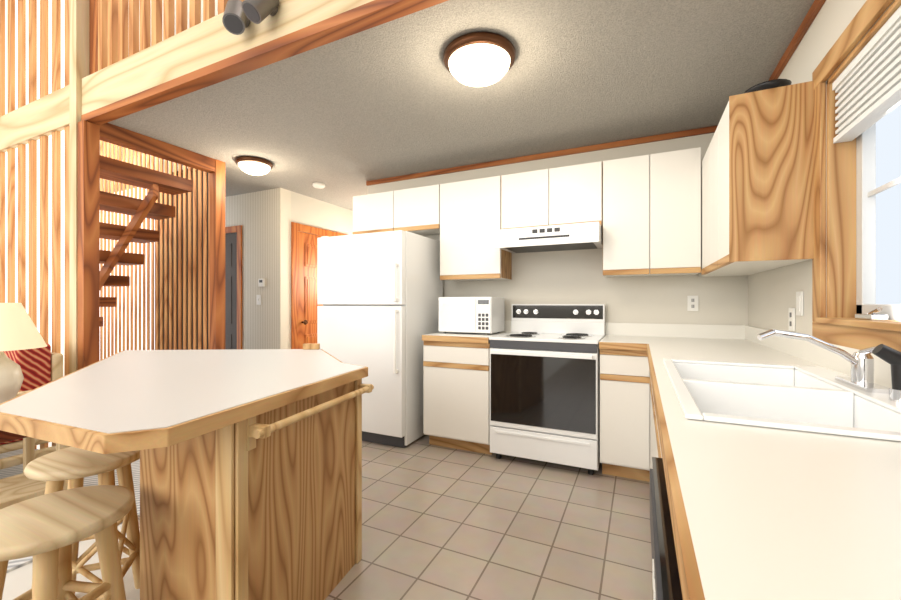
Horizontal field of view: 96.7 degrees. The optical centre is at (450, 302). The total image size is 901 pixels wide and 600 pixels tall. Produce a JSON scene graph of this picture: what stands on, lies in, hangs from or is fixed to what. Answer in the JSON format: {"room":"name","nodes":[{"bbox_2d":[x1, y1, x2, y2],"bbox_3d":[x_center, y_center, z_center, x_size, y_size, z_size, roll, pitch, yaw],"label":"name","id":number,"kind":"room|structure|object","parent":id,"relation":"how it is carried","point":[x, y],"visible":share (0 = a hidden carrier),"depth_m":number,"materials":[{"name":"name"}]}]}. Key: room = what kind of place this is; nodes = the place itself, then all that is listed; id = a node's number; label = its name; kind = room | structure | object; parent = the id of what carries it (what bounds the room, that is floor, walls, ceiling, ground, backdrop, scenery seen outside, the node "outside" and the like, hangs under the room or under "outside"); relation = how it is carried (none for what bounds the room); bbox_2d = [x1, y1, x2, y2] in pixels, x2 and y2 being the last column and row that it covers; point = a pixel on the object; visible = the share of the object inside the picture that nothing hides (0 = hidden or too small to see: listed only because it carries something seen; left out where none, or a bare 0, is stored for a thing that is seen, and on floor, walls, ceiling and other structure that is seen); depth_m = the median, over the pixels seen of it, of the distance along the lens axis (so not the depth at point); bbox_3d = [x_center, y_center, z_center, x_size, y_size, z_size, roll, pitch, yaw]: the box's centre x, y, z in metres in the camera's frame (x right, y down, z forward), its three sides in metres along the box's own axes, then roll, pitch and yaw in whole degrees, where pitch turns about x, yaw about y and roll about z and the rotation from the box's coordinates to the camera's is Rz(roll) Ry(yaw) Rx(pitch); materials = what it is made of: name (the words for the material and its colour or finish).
{"room":"kitchen","nodes":[
{"label":"kitchen","id":0,"kind":"room"},
{"bbox_2d":[5,0,63,448],"bbox_3d":[-4.399,-1.120,3.739,3.850,4.600,0.030,0,0,25],"label":"wall","id":1,"kind":"structure","parent":0,"point":[49,177],"depth_m":3.19,"materials":[{"name":"white"}]},
{"bbox_2d":[0,0,68,448],"bbox_3d":[-4.412,-1.020,3.710,3.608,4.400,0.022,0,0,25],"label":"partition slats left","id":2,"kind":"object","parent":1,"relation":"attached to","point":[56,177],"visible":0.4,"depth_m":3.19,"materials":[{"name":"brown wood"}]},
{"bbox_2d":[2,524,139,599],"bbox_3d":[-4.726,1.230,0.298,6.200,0.100,5.900,0,0,25],"label":"floor","id":3,"kind":"structure","parent":0,"point":[18,581],"depth_m":1.71,"materials":[{"name":"white carpet"}]},
{"bbox_2d":[0,485,134,599],"bbox_3d":[-1.082,0.876,1.092,0.350,0.612,0.350,0,0,25],"label":"stool","id":4,"kind":"object","parent":3,"relation":"on","point":[46,531],"visible":1,"depth_m":1.09,"materials":[{"name":"beige wood"}]},
{"bbox_2d":[0,449,139,572],"bbox_3d":[-3.371,1.174,2.229,3.000,0.012,2.350,0,0,25],"label":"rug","id":5,"kind":"object","parent":3,"relation":"on","point":[14,564],"depth_m":2.67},
{"bbox_2d":[0,430,67,508],"bbox_3d":[-2.381,0.864,2.099,0.460,0.607,0.440,0,0,25],"label":"side table","id":6,"kind":"object","parent":5,"relation":"on","point":[18,488],"visible":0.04,"depth_m":2.16,"materials":[{"name":"brown wood"}]},
{"bbox_2d":[0,303,46,403],"bbox_3d":[-2.381,0.279,2.099,0.380,0.559,0.380,0,0,25],"label":"table lamp","id":7,"kind":"object","parent":6,"relation":"on","point":[19,330],"visible":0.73,"depth_m":2.08,"materials":[{"name":"beige fabric"}]},
{"bbox_2d":[0,343,69,469],"bbox_3d":[-3.553,0.714,2.697,1.970,0.907,0.840,0,0,25],"label":"sofa","id":8,"kind":"object","parent":5,"relation":"on","point":[41,366],"visible":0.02,"depth_m":2.50,"materials":[{"name":"red fabric"}]},
{"bbox_2d":[24,447,139,599],"bbox_3d":[-1.362,0.876,1.518,0.374,0.612,0.374,0,0,25],"label":"stool","id":9,"kind":"object","parent":3,"relation":"on","point":[73,466],"visible":0.4,"depth_m":1.48,"materials":[{"name":"beige wood"}]},
{"bbox_2d":[103,141,125,159],"bbox_3d":[-6.421,-1.120,4.141,0.150,4.600,11.400,0,0,25],"label":"wall","id":10,"kind":"structure","parent":0,"point":[114,151],"depth_m":6.32,"materials":[{"name":"white"}]},
{"bbox_2d":[128,0,217,56],"bbox_3d":[-2.611,-3.470,2.257,8.650,0.100,11.550,0,0,25],"label":"ceiling","id":11,"kind":"structure","parent":0,"point":[216,7],"depth_m":4.76,"materials":[{"name":"white"}]},
{"bbox_2d":[225,188,290,348],"bbox_3d":[-3.619,-0.060,5.400,3.840,2.480,0.150,0,0,25],"label":"wall","id":12,"kind":"structure","parent":0,"point":[263,218],"depth_m":4.63,"materials":[{"name":"paint"}]},
{"bbox_2d":[225,225,241,349],"bbox_3d":[-2.915,0.128,4.971,0.950,2.105,0.020,0,0,25],"label":"door","id":13,"kind":"structure","parent":12,"relation":"in","point":[233,289],"depth_m":4.83,"materials":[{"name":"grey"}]},
{"bbox_2d":[256,295,260,304],"bbox_3d":[-2.227,-0.037,4.649,0.070,0.115,0.014,0,0,25],"label":"light switch","id":14,"kind":"object","parent":12,"relation":"attached to","point":[258,299],"visible":1,"depth_m":4.65,"materials":[{"name":"white plastic"}]},
{"bbox_2d":[258,279,264,286],"bbox_3d":[-2.176,-0.235,4.617,0.080,0.090,0.028,0,0,25],"label":"thermostat","id":15,"kind":"object","parent":12,"relation":"attached to","point":[261,282],"visible":1,"depth_m":4.60,"materials":[{"name":"white plastic"}]},
{"bbox_2d":[291,191,352,235],"bbox_3d":[-1.259,-0.060,6.076,0.150,2.480,3.090,0,0,25],"label":"wall","id":16,"kind":"structure","parent":0,"point":[310,211],"depth_m":5.08,"materials":[{"name":"beige paint"}]},
{"bbox_2d":[291,222,345,348],"bbox_3d":[-1.599,0.120,5.080,0.083,2.120,1.000,0,0,25],"label":"hall door","id":17,"kind":"structure","parent":16,"relation":"in","point":[304,304],"depth_m":4.82,"materials":[{"name":"brown wood"}]},
{"bbox_2d":[138,435,651,599],"bbox_3d":[-2.556,1.230,2.314,8.400,0.100,11.400,0,0,25],"label":"floor","id":18,"kind":"structure","parent":0,"point":[442,523],"depth_m":2.08,"materials":[{"name":"beige tile"}]},
{"bbox_2d":[69,0,88,373],"bbox_3d":[-2.635,-1.070,2.855,0.095,4.500,0.090,0,0,25],"label":"post","id":19,"kind":"object","parent":18,"relation":"on","point":[78,40],"visible":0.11,"depth_m":2.82,"materials":[{"name":"beige wood"}]},
{"bbox_2d":[77,0,99,369],"bbox_3d":[-2.526,-0.820,2.845,0.100,4.000,0.155,0,0,25],"label":"post","id":20,"kind":"object","parent":18,"relation":"on","point":[88,243],"visible":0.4,"depth_m":2.79,"materials":[{"name":"brown wood"}]},
{"bbox_2d":[100,155,191,326],"bbox_3d":[-3.729,0.040,3.859,2.780,2.280,0.730,0,0,25],"label":"staircase","id":21,"kind":"structure","parent":18,"relation":"on","point":[154,182],"depth_m":3.47,"materials":[{"name":"brown wood"}]},
{"bbox_2d":[100,140,209,359],"bbox_3d":[-3.882,-0.660,4.501,3.686,3.680,0.010,0,0,25],"label":"partition slats far","id":22,"kind":"object","parent":18,"relation":"on","point":[121,273],"visible":0.17,"depth_m":4.04,"materials":[{"name":"brown wood"}]},
{"bbox_2d":[100,123,224,349],"bbox_3d":[-2.322,-0.059,3.288,0.090,2.478,0.949,0,0,25],"label":"frame","id":23,"kind":"object","parent":18,"relation":"on","point":[129,139],"depth_m":3.63,"materials":[{"name":"brown wood"}]},
{"bbox_2d":[159,170,207,349],"bbox_3d":[-2.681,-0.059,4.010,0.915,2.478,0.020,0,0,25],"label":"backing","id":24,"kind":"object","parent":18,"relation":"on","point":[182,269],"visible":0.14,"depth_m":4.00,"materials":[{"name":"brown wood"}]},
{"bbox_2d":[103,187,154,358],"bbox_3d":[-4.365,-0.110,4.806,2.800,2.280,0.020,0,0,25],"label":"wall","id":25,"kind":"structure","parent":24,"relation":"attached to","point":[133,290],"depth_m":4.37,"materials":[{"name":"white"}]},
{"bbox_2d":[140,383,373,599],"bbox_3d":[-0.961,0.759,1.877,1.338,0.841,1.101,0,0,25],"label":"kitchen island","id":26,"kind":"object","parent":18,"relation":"on","point":[250,474],"depth_m":1.28,"materials":[{"name":"brown wood"}]},
{"bbox_2d":[0,347,367,454],"bbox_3d":[-1.257,0.317,1.931,1.920,0.042,1.528,0,0,25],"label":"island countertop","id":27,"kind":"structure","parent":26,"relation":"on","point":[146,401],"depth_m":1.30,"materials":[{"name":"white laminate"}]},
{"bbox_2d":[317,230,442,447],"bbox_3d":[-0.641,0.291,3.687,0.890,1.777,0.780,0,0,25],"label":"fridge","id":28,"kind":"object","parent":18,"relation":"on","point":[379,294],"visible":0.83,"depth_m":3.34,"materials":[{"name":"white metal"}]},
{"bbox_2d":[422,321,510,454],"bbox_3d":[0.159,0.670,3.414,0.571,1.020,0.630,0,0,25],"label":"base cabinet","id":29,"kind":"object","parent":18,"relation":"on","point":[456,365],"depth_m":3.15,"materials":[{"name":"white"}]},
{"bbox_2d":[439,297,503,334],"bbox_3d":[0.184,0.104,3.479,0.480,0.308,0.352,0,0,25],"label":"microwave","id":30,"kind":"object","parent":29,"relation":"on","point":[473,314],"visible":0.98,"depth_m":3.32,"materials":[{"name":"white plastic"}]},
{"bbox_2d":[489,304,604,474],"bbox_3d":[0.763,0.595,3.107,0.771,1.170,0.670,0,0,25],"label":"stove","id":31,"kind":"object","parent":18,"relation":"on","point":[545,382],"visible":1,"depth_m":2.86,"materials":[{"name":"white metal"}]},
{"bbox_2d":[638,323,900,599],"bbox_3d":[1.101,0.629,1.491,0.676,1.102,3.356,0,0,25],"label":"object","id":32,"kind":"object","parent":18,"relation":"on","point":[766,463],"depth_m":0.67,"materials":[{"name":"white laminate"}]},
{"bbox_2d":[756,329,900,403],"bbox_3d":[1.085,0.163,1.190,0.308,0.170,0.322,0,0,25],"label":"faucet","id":33,"kind":"object","parent":32,"relation":"on","point":[861,383],"depth_m":1.17,"materials":[{"name":"silver metal"}]},
{"bbox_2d":[103,0,814,210],"bbox_3d":[-1.369,-1.430,5.060,8.200,0.260,5.020,0,0,25],"label":"ceiling","id":34,"kind":"structure","parent":0,"point":[344,120],"depth_m":2.47,"materials":[{"name":"white paint"}]},
{"bbox_2d":[0,0,447,151],"bbox_3d":[-2.446,-1.423,2.781,8.200,0.315,0.082,0,0,25],"label":"wooden beam","id":35,"kind":"structure","parent":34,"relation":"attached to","point":[208,52],"depth_m":2.27,"materials":[{"name":"brown wood"}]},
{"bbox_2d":[98,0,243,70],"bbox_3d":[-0.617,-2.091,1.912,4.150,1.018,0.070,0,0,25],"label":"loft railing","id":36,"kind":"object","parent":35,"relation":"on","point":[112,31],"visible":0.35,"depth_m":2.56,"materials":[{"name":"brown wood"}]},
{"bbox_2d":[222,0,279,34],"bbox_3d":[-1.011,-1.451,1.989,0.326,0.184,0.167,0,0,25],"label":"spotlight","id":37,"kind":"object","parent":35,"relation":"attached to","point":[238,16],"depth_m":1.96,"materials":[{"name":"grey metal"}]},
{"bbox_2d":[235,156,272,175],"bbox_3d":[-1.806,-1.243,3.691,0.319,0.113,0.319,0,0,25],"label":"light","id":38,"kind":"object","parent":34,"relation":"attached to","point":[253,165],"visible":1,"depth_m":3.60,"materials":[{"name":"white glass"}]},
{"bbox_2d":[312,182,324,188],"bbox_3d":[-1.439,-1.280,4.374,0.136,0.037,0.136,0,0,25],"label":"smoke detector","id":39,"kind":"object","parent":34,"relation":"attached to","point":[318,185],"visible":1,"depth_m":4.34,"materials":[{"name":"white plastic"}]},
{"bbox_2d":[443,31,515,86],"bbox_3d":[0.150,-1.232,2.097,0.380,0.134,0.380,0,0,25],"label":"ceiling light","id":40,"kind":"object","parent":34,"relation":"attached to","point":[479,59],"visible":0.98,"depth_m":2.00,"materials":[{"name":"white glass"}]},
{"bbox_2d":[367,133,747,335],"bbox_3d":[0.651,-1.120,3.647,3.340,4.600,0.150,0,0,25],"label":"wall","id":41,"kind":"structure","parent":0,"point":[566,277],"depth_m":3.29,"materials":[{"name":"beige paint"}]},
{"bbox_2d":[353,191,392,234],"bbox_3d":[-0.688,-0.865,4.017,0.482,0.391,0.317,0,0,25],"label":"upper cabinet","id":42,"kind":"object","parent":41,"relation":"attached to","point":[372,213],"depth_m":3.87,"materials":[{"name":"white"}]},
{"bbox_2d":[393,184,440,235],"bbox_3d":[-0.252,-0.865,3.811,0.483,0.391,0.317,0,0,25],"label":"upper cabinet","id":43,"kind":"object","parent":41,"relation":"attached to","point":[417,210],"depth_m":3.66,"materials":[{"name":"white"}]},
{"bbox_2d":[437,176,511,280],"bbox_3d":[0.227,-0.635,3.585,0.567,0.851,0.317,0,0,25],"label":"upper cabinet","id":44,"kind":"object","parent":41,"relation":"attached to","point":[470,209],"depth_m":3.44,"materials":[{"name":"white"}]},
{"bbox_2d":[501,169,548,228],"bbox_3d":[0.663,-0.820,3.378,0.392,0.481,0.317,0,0,25],"label":"upper cabinet","id":45,"kind":"object","parent":41,"relation":"attached to","point":[524,195],"depth_m":3.23,"materials":[{"name":"white"}]},
{"bbox_2d":[366,125,717,185],"bbox_3d":[0.614,-1.276,3.568,3.336,0.043,0.020,0,0,25],"label":"trim","id":46,"kind":"structure","parent":41,"relation":"attached to","point":[706,130],"depth_m":3.42,"materials":[{"name":"brown wood"}]},
{"bbox_2d":[494,222,602,252],"bbox_3d":[0.799,-0.502,3.205,0.775,0.145,0.514,0,0,25],"label":"range hood","id":47,"kind":"object","parent":41,"relation":"attached to","point":[577,236],"visible":0.94,"depth_m":3.01,"materials":[{"name":"white metal"}]},
{"bbox_2d":[549,161,604,225],"bbox_3d":[1.018,-0.820,3.211,0.393,0.481,0.317,0,0,25],"label":"upper cabinet","id":48,"kind":"object","parent":41,"relation":"attached to","point":[576,192],"depth_m":3.06,"materials":[{"name":"white"}]},
{"bbox_2d":[601,154,652,276],"bbox_3d":[1.342,-0.635,3.058,0.316,0.851,0.317,0,0,25],"label":"upper cabinet","id":49,"kind":"object","parent":41,"relation":"attached to","point":[628,227],"depth_m":2.91,"materials":[{"name":"white"}]},
{"bbox_2d":[653,147,700,275],"bbox_3d":[1.626,-0.635,2.923,0.314,0.851,0.317,0,0,25],"label":"upper cabinet","id":50,"kind":"object","parent":41,"relation":"attached to","point":[676,174],"depth_m":2.78,"materials":[{"name":"white"}]},
{"bbox_2d":[687,296,697,310],"bbox_3d":[1.818,0.003,3.004,0.070,0.115,0.010,0,0,25],"label":"electrical outlet","id":51,"kind":"object","parent":41,"relation":"attached to","point":[692,303],"visible":1,"depth_m":3.00,"materials":[{"name":"white plastic"}]},
{"bbox_2d":[748,0,894,335],"bbox_3d":[0.476,-1.120,-0.806,0.150,4.600,8.350,0,0,25],"label":"wall","id":52,"kind":"structure","parent":0,"point":[771,296],"depth_m":1.92,"materials":[{"name":"beige paint"}]},
{"bbox_2d":[701,156,755,276],"bbox_3d":[1.776,-0.577,2.499,0.316,0.765,0.309,0,0,25],"label":"upper cabinet","id":53,"kind":"object","parent":52,"relation":"attached to","point":[703,274],"depth_m":2.68,"materials":[{"name":"white"}]},
{"bbox_2d":[705,138,771,272],"bbox_3d":[1.644,-0.577,2.218,0.316,0.765,0.311,0,0,25],"label":"upper cabinet","id":54,"kind":"object","parent":52,"relation":"attached to","point":[709,153],"depth_m":2.41,"materials":[{"name":"white"}]},
{"bbox_2d":[713,81,813,268],"bbox_3d":[1.508,-0.577,1.936,0.320,0.765,0.316,0,0,25],"label":"upper cabinet","id":55,"kind":"object","parent":52,"relation":"attached to","point":[740,202],"depth_m":1.81,"materials":[{"name":"white"}]},
{"bbox_2d":[744,79,791,92],"bbox_3d":[1.488,-0.985,1.885,0.180,0.040,0.180,0,0,25],"label":"basket","id":56,"kind":"object","parent":55,"relation":"on","point":[775,83],"visible":0.35,"depth_m":1.82,"materials":[{"name":"black"}]},
{"bbox_2d":[788,308,794,330],"bbox_3d":[1.723,0.083,2.023,0.010,0.115,0.070,0,0,25],"label":"electrical outlet","id":57,"kind":"object","parent":52,"relation":"attached to","point":[791,320],"depth_m":2.03,"materials":[{"name":"white plastic"}]},
{"bbox_2d":[768,0,825,80],"bbox_3d":[1.687,-1.276,1.962,0.022,0.043,1.950,0,0,25],"label":"trim","id":58,"kind":"structure","parent":52,"relation":"attached to","point":[811,15],"depth_m":1.90,"materials":[{"name":"brown wood"}]},
{"bbox_2d":[792,291,802,316],"bbox_3d":[1.675,0.003,1.924,0.012,0.115,0.070,0,0,25],"label":"light switch","id":59,"kind":"object","parent":52,"relation":"attached to","point":[799,311],"depth_m":1.91,"materials":[{"name":"white plastic"}]},
{"bbox_2d":[812,0,900,351],"bbox_3d":[1.280,-0.420,0.965,0.160,1.170,1.670,0,0,25],"label":"window","id":60,"kind":"structure","parent":52,"relation":"in","point":[858,317],"depth_m":1.61,"materials":[{"name":"brown wood"}]},
{"bbox_2d":[832,6,900,142],"bbox_3d":[1.279,-0.775,0.966,0.063,0.246,1.456,0,0,25],"label":"window blind","id":61,"kind":"object","parent":60,"relation":"attached to","point":[866,85],"visible":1,"depth_m":1.39,"materials":[{"name":"white plastic"}]}
]}

